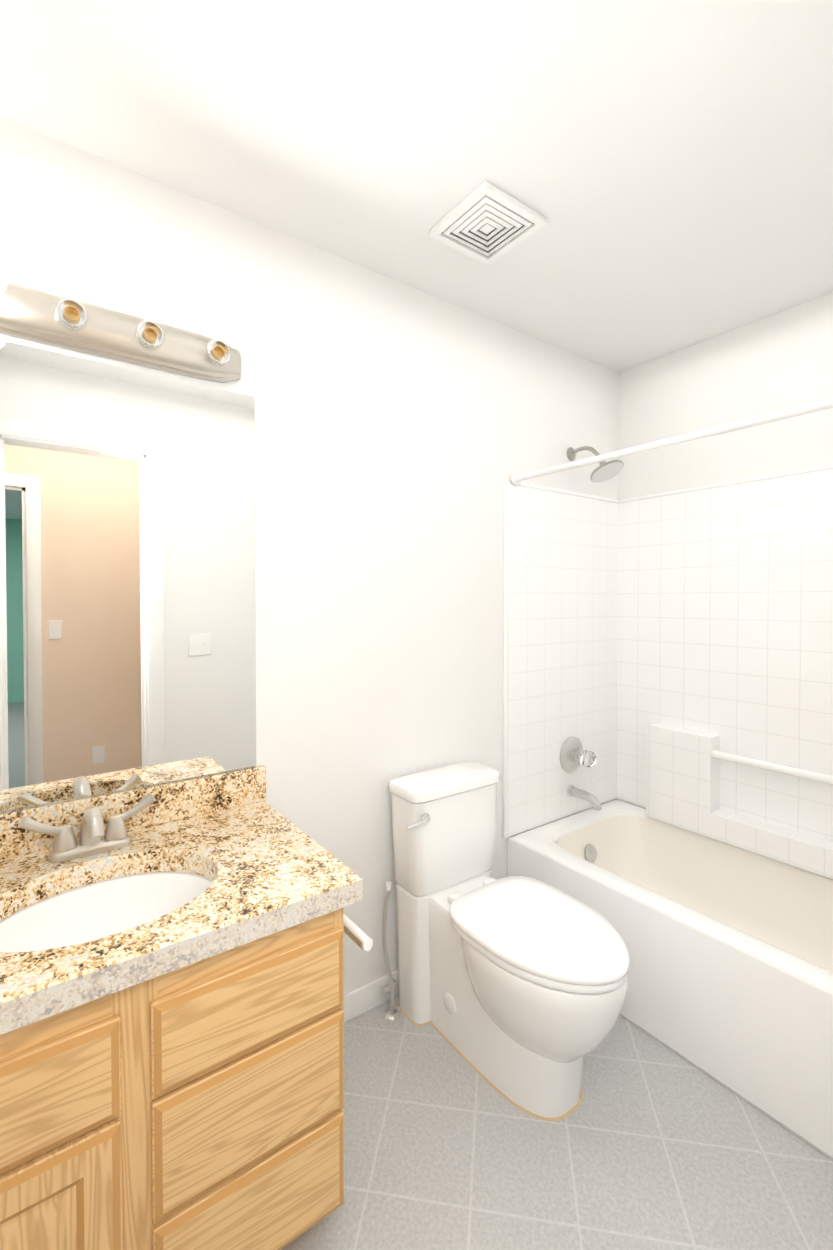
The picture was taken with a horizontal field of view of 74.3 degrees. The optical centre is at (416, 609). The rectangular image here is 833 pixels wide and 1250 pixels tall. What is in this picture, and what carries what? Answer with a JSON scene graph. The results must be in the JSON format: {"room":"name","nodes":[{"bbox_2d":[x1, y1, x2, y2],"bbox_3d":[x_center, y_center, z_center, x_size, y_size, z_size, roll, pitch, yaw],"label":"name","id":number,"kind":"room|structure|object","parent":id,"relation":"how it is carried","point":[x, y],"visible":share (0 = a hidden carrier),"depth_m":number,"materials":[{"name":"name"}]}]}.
{"room":"bathroom","nodes":[
{"label":"bathroom","id":0,"kind":"room"},
{"bbox_2d":[0,116,618,994],"bbox_3d":[-0.143,0.105,1.888,2.860,2.440,0.100,-1,1,-36],"label":"wall","id":1,"kind":"structure","parent":0,"point":[404,432],"depth_m":1.77,"materials":[{"name":"paint"}]},
{"bbox_2d":[0,261,240,382],"bbox_3d":[-0.705,-0.680,1.284,0.650,0.116,0.189,-1,1,-36],"label":"sconce","id":2,"kind":"object","parent":1,"relation":"attached to","point":[32,314],"visible":1,"depth_m":1.33,"materials":[{"name":"silver metal"}]},
{"bbox_2d":[0,340,255,812],"bbox_3d":[-0.823,-0.075,1.321,0.889,1.062,0.005,-1,1,-36],"label":"mirror","id":3,"kind":"object","parent":1,"relation":"attached to","point":[127,593],"visible":1,"depth_m":1.38,"materials":[{"name":"silver mirror"}]},
{"bbox_2d":[344,969,398,1022],"bbox_3d":[-0.047,1.282,1.908,1.025,0.085,0.011,-1,1,-36],"label":"baseboard","id":4,"kind":"structure","parent":1,"relation":"attached to","point":[362,999],"depth_m":1.80,"materials":[{"name":"white wood"}]},
{"bbox_2d":[567,446,623,482],"bbox_3d":[0.751,-0.625,2.315,0.140,0.175,0.246,-1,1,-36],"label":"shower head","id":5,"kind":"object","parent":1,"relation":"attached to","point":[604,471],"visible":0.94,"depth_m":2.28},
{"bbox_2d":[0,0,832,372],"bbox_3d":[1.480,-1.087,-1.653,5.700,0.060,7.700,-1,1,-36],"label":"ceiling","id":6,"kind":"structure","parent":0,"point":[664,168],"depth_m":1.27,"materials":[{"name":"paint"}]},
{"bbox_2d":[429,181,546,265],"bbox_3d":[0.203,-1.101,1.582,0.240,0.018,0.240,-1,1,-36],"label":"ceiling vent","id":7,"kind":"object","parent":6,"relation":"in","point":[486,223],"visible":1,"depth_m":1.56,"materials":[{"name":"white"}]},
{"bbox_2d":[281,995,832,1249],"bbox_3d":[0.324,1.361,1.271,2.860,0.050,1.680,-1,1,-36],"label":"floor","id":8,"kind":"structure","parent":0,"point":[649,1143],"depth_m":1.33,"materials":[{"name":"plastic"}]},
{"bbox_2d":[0,908,343,1249],"bbox_3d":[-0.663,0.975,1.119,0.885,0.727,0.547,-1,1,-36],"label":"bathroom vanity","id":9,"kind":"object","parent":8,"relation":"on","point":[198,1105],"visible":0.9,"depth_m":0.97,"materials":[{"name":"brown wood"}]},
{"bbox_2d":[0,765,362,1034],"bbox_3d":[-0.649,0.605,1.113,0.914,0.288,0.565,-1,1,-36],"label":"countertop","id":10,"kind":"structure","parent":9,"relation":"on","point":[197,869],"depth_m":1.19,"materials":[{"name":"stone"}]},
{"bbox_2d":[18,793,155,862],"bbox_3d":[-0.727,0.502,1.237,0.274,0.114,0.154,-1,1,-36],"label":"faucet","id":11,"kind":"object","parent":10,"relation":"on","point":[94,839],"visible":1,"depth_m":1.24,"materials":[{"name":"silver metal"}]},
{"bbox_2d":[343,913,372,950],"bbox_3d":[-0.168,0.731,1.248,0.070,0.060,0.150,-1,1,-36],"label":"toilet paper holder","id":12,"kind":"object","parent":9,"relation":"attached to","point":[357,935],"visible":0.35,"depth_m":1.23,"materials":[{"name":"white metal"}]},
{"bbox_2d":[381,762,629,1120],"bbox_3d":[0.258,0.949,1.635,0.425,0.762,0.765,-1,1,-36],"label":"toilet","id":13,"kind":"object","parent":8,"relation":"on","point":[513,990],"visible":1,"depth_m":1.58,"materials":[{"name":"white ceramic"}]},
{"bbox_2d":[507,799,832,1160],"bbox_3d":[1.108,1.121,1.817,0.741,0.410,1.516,-1,1,-36],"label":"bathtub","id":14,"kind":"object","parent":8,"relation":"on","point":[730,970],"visible":0.79,"depth_m":1.72,"materials":[{"name":"white ceramic"}]},
{"bbox_2d":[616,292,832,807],"bbox_3d":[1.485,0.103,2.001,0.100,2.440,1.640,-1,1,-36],"label":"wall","id":15,"kind":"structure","parent":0,"point":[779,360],"depth_m":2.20,"materials":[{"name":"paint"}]},
{"bbox_2d":[503,464,832,878],"bbox_3d":[1.100,0.203,1.795,0.765,1.425,1.519,-1,1,-36],"label":"tile surround","id":16,"kind":"object","parent":15,"relation":"attached to","point":[658,648],"visible":0.92,"depth_m":2.26,"materials":[{"name":"white tile"}]},
{"bbox_2d":[560,736,601,810],"bbox_3d":[0.729,0.701,2.367,0.156,0.283,0.153,-1,1,-36],"label":"tub faucet","id":17,"kind":"object","parent":16,"relation":"attached to","point":[573,755],"visible":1,"depth_m":2.38,"materials":[{"name":"silver metal"}]},
{"bbox_2d":[511,396,832,484],"bbox_3d":[0.836,-0.512,1.590,0.048,0.048,1.501,-1,1,-36],"label":"curtain rod","id":18,"kind":"object","parent":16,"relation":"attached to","point":[776,415],"visible":0.96,"depth_m":1.59,"materials":[{"name":"white metal"}]},
{"bbox_2d":[711,750,832,784],"bbox_3d":[1.374,0.582,1.962,0.032,0.032,0.614,-1,1,-36],"label":"bar","id":19,"kind":"object","parent":16,"relation":"attached to","point":[786,769],"visible":1,"depth_m":2.02,"materials":[{"name":"white metal"}]}
]}

